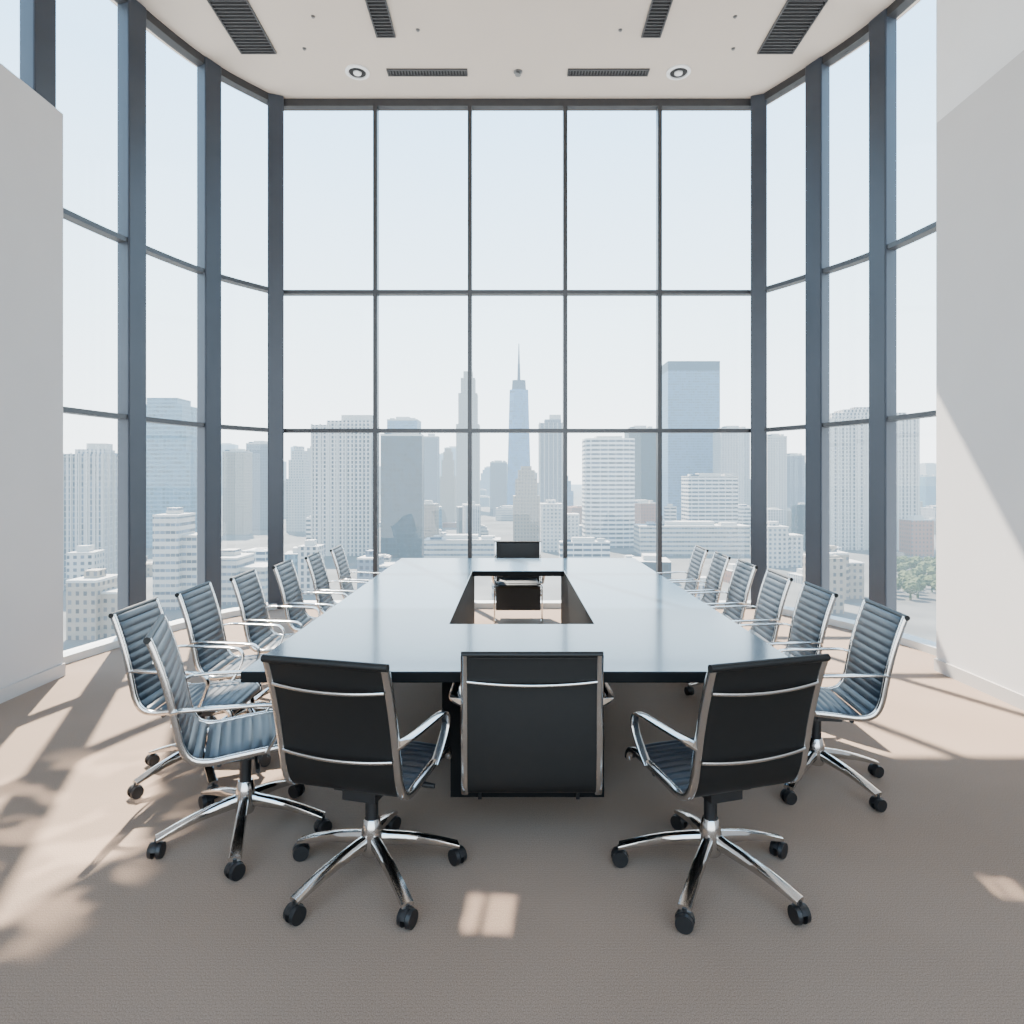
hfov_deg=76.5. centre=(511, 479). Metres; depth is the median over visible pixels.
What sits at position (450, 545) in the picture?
office building
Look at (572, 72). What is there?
ceiling vent
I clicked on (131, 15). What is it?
window column
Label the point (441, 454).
office building
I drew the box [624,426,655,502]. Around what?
tower building
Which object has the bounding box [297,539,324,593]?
office building
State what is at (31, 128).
wall
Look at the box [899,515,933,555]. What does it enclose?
office building
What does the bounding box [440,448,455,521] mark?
tower building
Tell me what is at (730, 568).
office building
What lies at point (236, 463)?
tower building
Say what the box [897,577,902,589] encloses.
tree
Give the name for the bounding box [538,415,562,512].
tower building
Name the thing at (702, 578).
office building
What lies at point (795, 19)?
ceiling vent
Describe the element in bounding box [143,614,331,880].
office chair
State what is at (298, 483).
tower building
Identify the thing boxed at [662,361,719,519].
tower building
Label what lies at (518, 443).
tower building
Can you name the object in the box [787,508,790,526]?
office building
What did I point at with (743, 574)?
office chair
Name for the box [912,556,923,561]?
tree
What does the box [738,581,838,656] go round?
office chair
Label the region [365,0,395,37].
ceiling vent
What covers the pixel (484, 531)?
office building
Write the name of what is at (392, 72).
ceiling vent
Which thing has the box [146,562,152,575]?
office building
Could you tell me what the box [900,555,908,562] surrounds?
tree
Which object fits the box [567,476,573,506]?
office building
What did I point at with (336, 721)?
office chair
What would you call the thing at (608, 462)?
tower building
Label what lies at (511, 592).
office chair
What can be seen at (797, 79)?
window
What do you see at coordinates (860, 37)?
window
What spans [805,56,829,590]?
window column
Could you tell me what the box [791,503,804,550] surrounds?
office building
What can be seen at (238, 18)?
ceiling vent
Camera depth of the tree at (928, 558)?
449.49 m
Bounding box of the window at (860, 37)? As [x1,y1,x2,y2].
[822,23,868,629]
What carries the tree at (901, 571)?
on the ground
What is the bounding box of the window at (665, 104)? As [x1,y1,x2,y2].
[660,99,751,608]
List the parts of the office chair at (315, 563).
rail, backrest, rail, armrest, armrest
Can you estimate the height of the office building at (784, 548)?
32.000 m
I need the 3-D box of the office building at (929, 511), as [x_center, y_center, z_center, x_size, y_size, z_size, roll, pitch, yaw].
[524.909,46.402,800.349,28.168,30.396,25.663,0,0,-5]
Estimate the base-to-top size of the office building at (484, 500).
24.832 m
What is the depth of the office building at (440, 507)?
792.35 m
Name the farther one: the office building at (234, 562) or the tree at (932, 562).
the tree at (932, 562)
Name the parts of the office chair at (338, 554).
rail, backrest, rail, armrest, armrest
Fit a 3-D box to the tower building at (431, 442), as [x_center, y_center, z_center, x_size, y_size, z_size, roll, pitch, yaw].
[-110.880,-1.143,899.360,19.356,125.486,19.356,0,0,0]
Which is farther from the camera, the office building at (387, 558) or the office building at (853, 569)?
the office building at (387, 558)
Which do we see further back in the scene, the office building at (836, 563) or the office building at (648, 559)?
the office building at (648, 559)
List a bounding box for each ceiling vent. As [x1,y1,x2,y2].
[207,0,276,53]
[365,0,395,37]
[386,68,467,76]
[567,68,649,76]
[641,0,672,37]
[757,0,827,53]
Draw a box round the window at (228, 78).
[221,67,276,618]
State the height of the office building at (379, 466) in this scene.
121.763 m
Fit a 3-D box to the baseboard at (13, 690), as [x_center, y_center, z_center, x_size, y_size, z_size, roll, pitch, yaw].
[-3.670,1.550,1.865,0.020,0.100,6.930,0,0,0]
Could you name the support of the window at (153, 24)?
on the floor
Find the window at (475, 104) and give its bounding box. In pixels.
[470,99,564,608]
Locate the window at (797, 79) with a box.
[764,68,804,615]
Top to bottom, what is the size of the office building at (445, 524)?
6.630 m
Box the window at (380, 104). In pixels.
[375,99,469,576]
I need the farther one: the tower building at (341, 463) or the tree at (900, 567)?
the tower building at (341, 463)
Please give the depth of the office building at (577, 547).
488.27 m
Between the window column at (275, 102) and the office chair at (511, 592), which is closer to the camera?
the office chair at (511, 592)
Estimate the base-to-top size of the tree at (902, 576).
10.115 m
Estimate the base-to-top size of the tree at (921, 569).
8.701 m
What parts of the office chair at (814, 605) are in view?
armrest, rail, armrest, backrest, rail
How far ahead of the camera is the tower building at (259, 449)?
800.72 m
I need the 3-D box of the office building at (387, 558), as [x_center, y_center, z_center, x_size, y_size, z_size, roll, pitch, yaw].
[-78.190,53.071,388.966,10.518,17.058,10.588,0,0,-5]
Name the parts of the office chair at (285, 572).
rail, backrest, rail, armrest, armrest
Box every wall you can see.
[0,63,62,687]
[936,0,1023,122]
[936,50,1023,694]
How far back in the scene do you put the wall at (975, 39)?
5.25 m
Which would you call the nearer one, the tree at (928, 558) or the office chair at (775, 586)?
the office chair at (775, 586)
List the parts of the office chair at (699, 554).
armrest, armrest, rail, backrest, rail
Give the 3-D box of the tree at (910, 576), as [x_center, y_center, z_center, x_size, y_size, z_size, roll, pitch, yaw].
[221.769,56.893,360.434,7.958,9.414,7.791,0,0,16]
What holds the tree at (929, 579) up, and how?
on the ground
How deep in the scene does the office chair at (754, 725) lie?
2.37 m
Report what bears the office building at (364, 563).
on the ground
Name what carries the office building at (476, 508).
on the ground
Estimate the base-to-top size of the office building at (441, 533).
10.933 m
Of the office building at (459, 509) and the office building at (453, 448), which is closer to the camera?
the office building at (459, 509)
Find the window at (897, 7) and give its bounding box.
[887,0,935,655]
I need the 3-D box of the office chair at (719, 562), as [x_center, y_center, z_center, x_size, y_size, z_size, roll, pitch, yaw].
[1.604,1.137,5.985,0.689,0.925,0.602,0,0,0]
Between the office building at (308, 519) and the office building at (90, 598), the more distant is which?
the office building at (308, 519)
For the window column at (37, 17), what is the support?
attached to the wall at (31, 128)
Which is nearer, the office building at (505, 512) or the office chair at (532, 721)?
the office chair at (532, 721)
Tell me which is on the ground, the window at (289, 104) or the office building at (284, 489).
the office building at (284, 489)
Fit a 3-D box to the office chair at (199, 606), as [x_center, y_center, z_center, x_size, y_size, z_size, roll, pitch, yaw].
[-1.693,1.137,4.161,0.686,0.925,0.609,0,0,-1]
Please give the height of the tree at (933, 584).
8.374 m
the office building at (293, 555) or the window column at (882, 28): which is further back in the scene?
the office building at (293, 555)
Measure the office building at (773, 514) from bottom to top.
28.236 m
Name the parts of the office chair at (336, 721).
rail, backrest, rail, seat, armrest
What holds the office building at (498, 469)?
on the ground
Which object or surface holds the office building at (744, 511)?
on the ground
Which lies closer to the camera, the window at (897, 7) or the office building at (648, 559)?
the window at (897, 7)
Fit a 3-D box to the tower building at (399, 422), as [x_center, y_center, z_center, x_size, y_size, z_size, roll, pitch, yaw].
[-169.400,-18.503,1024.100,46.662,160.206,46.662,0,0,0]
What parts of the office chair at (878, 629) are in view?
armrest, seat, rail, armrest, rail, backrest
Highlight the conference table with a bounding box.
[241,558,787,796]
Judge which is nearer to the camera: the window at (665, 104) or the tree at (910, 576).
the window at (665, 104)
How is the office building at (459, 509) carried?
on the ground
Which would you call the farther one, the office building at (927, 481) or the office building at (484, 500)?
the office building at (484, 500)
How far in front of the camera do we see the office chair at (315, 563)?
5.87 m
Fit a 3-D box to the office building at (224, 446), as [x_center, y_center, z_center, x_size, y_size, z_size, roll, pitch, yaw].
[-1583.252,-71.343,3615.154,101.978,265.885,82.234,0,0,-12]
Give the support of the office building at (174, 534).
on the ground
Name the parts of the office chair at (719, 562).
armrest, armrest, rail, backrest, rail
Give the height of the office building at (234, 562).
26.176 m
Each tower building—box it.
[63,443,116,590]
[115,398,221,547]
[222,449,252,534]
[246,441,267,529]
[286,446,310,531]
[311,415,372,555]
[380,433,423,557]
[387,417,420,433]
[424,434,439,505]
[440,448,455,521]
[456,371,479,505]
[507,344,529,504]
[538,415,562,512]
[582,436,634,547]
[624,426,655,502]
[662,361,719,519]
[713,426,749,505]
[767,434,786,525]
[787,453,804,509]
[830,407,919,549]
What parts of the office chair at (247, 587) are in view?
rail, backrest, armrest, rail, seat, armrest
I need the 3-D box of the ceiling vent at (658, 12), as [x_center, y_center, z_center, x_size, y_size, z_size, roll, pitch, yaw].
[1.495,-4.770,6.200,0.210,0.020,1.600,0,0,0]
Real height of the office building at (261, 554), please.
15.524 m
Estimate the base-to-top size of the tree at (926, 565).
10.024 m
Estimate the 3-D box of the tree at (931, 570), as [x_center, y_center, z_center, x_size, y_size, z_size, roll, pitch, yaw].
[252.829,56.606,389.823,8.386,9.987,8.386,0,0,-40]
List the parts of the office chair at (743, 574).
armrest, armrest, rail, backrest, rail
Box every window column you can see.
[20,0,55,107]
[117,0,145,610]
[197,56,220,610]
[268,93,283,608]
[751,94,766,608]
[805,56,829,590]
[869,8,896,610]
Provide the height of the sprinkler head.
0.044 m
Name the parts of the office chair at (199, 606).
rail, backrest, armrest, rail, seat, armrest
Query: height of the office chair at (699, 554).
0.925 m
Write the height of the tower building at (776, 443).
119.282 m
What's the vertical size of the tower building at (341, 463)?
115.192 m
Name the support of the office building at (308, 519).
on the ground
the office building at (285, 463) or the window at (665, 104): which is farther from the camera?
the office building at (285, 463)
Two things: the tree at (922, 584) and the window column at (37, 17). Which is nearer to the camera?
the window column at (37, 17)
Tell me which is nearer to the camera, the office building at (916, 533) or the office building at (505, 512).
the office building at (916, 533)
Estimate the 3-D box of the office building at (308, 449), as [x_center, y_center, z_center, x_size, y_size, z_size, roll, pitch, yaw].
[-516.366,-16.596,1735.295,47.398,156.392,44.926,0,0,0]
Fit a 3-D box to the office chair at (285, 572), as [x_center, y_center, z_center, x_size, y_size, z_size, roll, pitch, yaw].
[-1.564,1.137,5.378,0.689,0.925,0.607,0,0,0]
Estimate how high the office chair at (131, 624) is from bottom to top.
0.925 m
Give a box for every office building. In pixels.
[66,568,116,639]
[67,545,104,579]
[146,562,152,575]
[152,507,196,609]
[221,443,238,450]
[221,549,267,604]
[242,548,267,561]
[284,461,286,478]
[284,489,285,517]
[284,546,297,574]
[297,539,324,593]
[306,516,310,539]
[307,446,310,478]
[357,550,394,588]
[379,466,380,493]
[384,554,390,561]
[424,500,438,538]
[424,534,500,557]
[439,506,441,528]
[439,529,445,536]
[440,453,442,475]
[442,522,455,527]
[444,446,455,475]
[456,503,466,533]
[463,501,480,536]
[480,468,489,495]
[480,495,489,506]
[481,524,488,535]
[490,460,506,515]
[491,580,495,599]
[496,505,512,520]
[513,466,539,544]
[540,500,579,551]
[559,537,609,557]
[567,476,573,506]
[567,505,581,524]
[579,525,581,536]
[632,553,670,579]
[634,521,749,555]
[635,500,655,523]
[664,504,676,520]
[681,473,737,523]
[696,576,705,599]
[723,563,735,582]
[738,504,750,535]
[767,508,783,525]
[767,521,803,567]
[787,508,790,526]
[787,568,801,583]
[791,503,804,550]
[802,553,843,612]
[830,545,864,599]
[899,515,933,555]
[920,463,935,474]
[920,474,935,506]
[920,505,935,518]
[929,518,935,534]
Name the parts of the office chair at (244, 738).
backrest, rail, rail, armrest, armrest, seat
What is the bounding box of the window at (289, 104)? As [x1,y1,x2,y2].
[283,99,374,608]
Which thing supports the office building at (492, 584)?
on the ground
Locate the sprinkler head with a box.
[514,69,521,76]
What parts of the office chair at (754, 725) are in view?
seat, armrest, rail, backrest, rail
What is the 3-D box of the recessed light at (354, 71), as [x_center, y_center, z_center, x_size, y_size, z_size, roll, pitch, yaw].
[-1.810,-4.765,7.610,0.280,0.030,0.280,0,0,0]
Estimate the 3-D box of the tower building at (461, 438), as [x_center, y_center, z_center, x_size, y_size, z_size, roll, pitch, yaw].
[-85.662,-75.075,1273.388,44.275,273.350,44.275,0,0,0]
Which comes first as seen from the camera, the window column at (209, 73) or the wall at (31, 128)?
the wall at (31, 128)
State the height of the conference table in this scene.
0.750 m
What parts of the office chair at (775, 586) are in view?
armrest, armrest, rail, backrest, rail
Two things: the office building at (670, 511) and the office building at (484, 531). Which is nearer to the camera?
the office building at (484, 531)
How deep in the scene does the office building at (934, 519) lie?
734.60 m
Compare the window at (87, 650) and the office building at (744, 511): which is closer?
the window at (87, 650)
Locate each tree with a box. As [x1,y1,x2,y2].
[897,564,906,571]
[897,570,904,582]
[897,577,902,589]
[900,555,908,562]
[900,571,914,580]
[901,580,919,599]
[904,557,917,568]
[904,574,918,581]
[908,568,919,576]
[911,577,926,597]
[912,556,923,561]
[916,566,926,574]
[917,561,929,574]
[923,556,934,561]
[924,575,935,591]
[926,566,935,574]
[929,560,935,566]
[930,580,935,589]
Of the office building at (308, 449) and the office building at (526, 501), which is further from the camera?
the office building at (308, 449)
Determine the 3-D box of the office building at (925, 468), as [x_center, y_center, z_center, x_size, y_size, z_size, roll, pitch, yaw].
[1211.064,6.003,1890.011,47.474,111.195,50.877,0,0,0]
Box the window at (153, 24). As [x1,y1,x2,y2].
[146,10,204,631]
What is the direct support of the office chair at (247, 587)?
on the floor
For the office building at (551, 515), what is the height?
44.211 m
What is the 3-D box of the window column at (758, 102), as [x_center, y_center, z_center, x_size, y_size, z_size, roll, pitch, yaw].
[3.100,-1.590,8.170,0.190,6.380,0.260,0,0,20]
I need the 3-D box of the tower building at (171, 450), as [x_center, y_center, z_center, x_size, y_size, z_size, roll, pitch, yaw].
[-327.476,-7.700,621.028,71.565,138.600,64.408,0,0,0]
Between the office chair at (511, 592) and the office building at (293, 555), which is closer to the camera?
the office chair at (511, 592)
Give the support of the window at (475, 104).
on the floor
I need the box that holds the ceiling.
[109,0,920,105]
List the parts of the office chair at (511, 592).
leg, rail, backrest, seat, leg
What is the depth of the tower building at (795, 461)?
889.78 m
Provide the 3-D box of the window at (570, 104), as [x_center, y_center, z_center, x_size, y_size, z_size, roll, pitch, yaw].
[1.262,-1.590,8.171,1.186,6.380,0.171,0,0,0]
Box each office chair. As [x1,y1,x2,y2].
[108,597,270,798]
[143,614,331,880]
[175,581,284,736]
[229,569,320,700]
[260,654,466,929]
[272,559,347,631]
[304,551,366,613]
[330,545,380,598]
[449,651,613,798]
[491,541,544,622]
[611,653,830,934]
[657,545,708,596]
[671,551,730,609]
[684,569,792,695]
[688,559,757,623]
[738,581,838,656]
[779,598,909,812]
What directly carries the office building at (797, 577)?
on the ground
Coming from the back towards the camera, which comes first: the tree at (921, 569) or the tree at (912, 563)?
the tree at (912, 563)
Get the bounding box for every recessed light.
[345,64,369,79]
[666,64,690,79]
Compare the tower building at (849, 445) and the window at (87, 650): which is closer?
the window at (87, 650)
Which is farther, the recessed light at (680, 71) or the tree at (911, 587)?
the tree at (911, 587)
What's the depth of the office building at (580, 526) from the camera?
688.07 m
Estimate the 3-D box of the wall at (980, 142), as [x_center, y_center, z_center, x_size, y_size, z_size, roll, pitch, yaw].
[3.685,-0.700,1.935,0.230,4.600,7.070,0,0,0]
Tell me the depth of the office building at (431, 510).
605.45 m
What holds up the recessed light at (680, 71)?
in the ceiling
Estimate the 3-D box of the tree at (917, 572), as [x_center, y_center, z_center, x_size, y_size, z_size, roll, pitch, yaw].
[241.430,57.333,390.640,7.166,8.535,7.167,0,0,-30]
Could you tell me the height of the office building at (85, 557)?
28.472 m
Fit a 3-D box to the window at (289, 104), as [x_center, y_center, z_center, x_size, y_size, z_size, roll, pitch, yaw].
[-2.343,-1.590,8.171,1.254,6.380,0.171,0,0,0]
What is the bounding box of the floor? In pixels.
[0,609,1023,1023]
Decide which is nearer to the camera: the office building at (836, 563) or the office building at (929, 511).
the office building at (836, 563)
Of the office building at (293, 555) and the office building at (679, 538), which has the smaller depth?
the office building at (293, 555)
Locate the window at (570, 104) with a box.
[565,99,659,571]
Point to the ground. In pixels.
(921, 611)
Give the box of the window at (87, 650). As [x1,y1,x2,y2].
[63,0,126,663]
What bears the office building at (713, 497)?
on the ground
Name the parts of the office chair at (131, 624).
backrest, armrest, rail, seat, rail, armrest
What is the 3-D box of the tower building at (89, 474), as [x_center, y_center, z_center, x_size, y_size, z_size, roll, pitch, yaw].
[-241.858,20.343,373.727,21.760,82.513,21.442,0,0,-10]
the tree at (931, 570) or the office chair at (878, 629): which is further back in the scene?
the tree at (931, 570)
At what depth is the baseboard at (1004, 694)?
4.92 m
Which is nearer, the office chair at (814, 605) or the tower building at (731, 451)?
the office chair at (814, 605)
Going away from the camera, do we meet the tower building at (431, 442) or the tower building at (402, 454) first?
the tower building at (402, 454)
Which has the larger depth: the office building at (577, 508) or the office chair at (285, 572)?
the office building at (577, 508)
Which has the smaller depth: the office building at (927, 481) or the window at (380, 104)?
the window at (380, 104)
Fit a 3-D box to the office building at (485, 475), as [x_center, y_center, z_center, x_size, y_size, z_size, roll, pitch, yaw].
[-76.573,12.150,2049.569,51.240,98.901,44.220,0,0,0]
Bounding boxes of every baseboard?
[0,663,65,703]
[934,658,1023,710]
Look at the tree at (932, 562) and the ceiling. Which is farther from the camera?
the tree at (932, 562)
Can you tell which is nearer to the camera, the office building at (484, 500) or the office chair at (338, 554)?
the office chair at (338, 554)
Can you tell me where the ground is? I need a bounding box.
[63,484,935,650]
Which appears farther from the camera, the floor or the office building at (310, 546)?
the office building at (310, 546)
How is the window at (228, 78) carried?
on the floor
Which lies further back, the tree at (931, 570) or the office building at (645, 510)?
the office building at (645, 510)

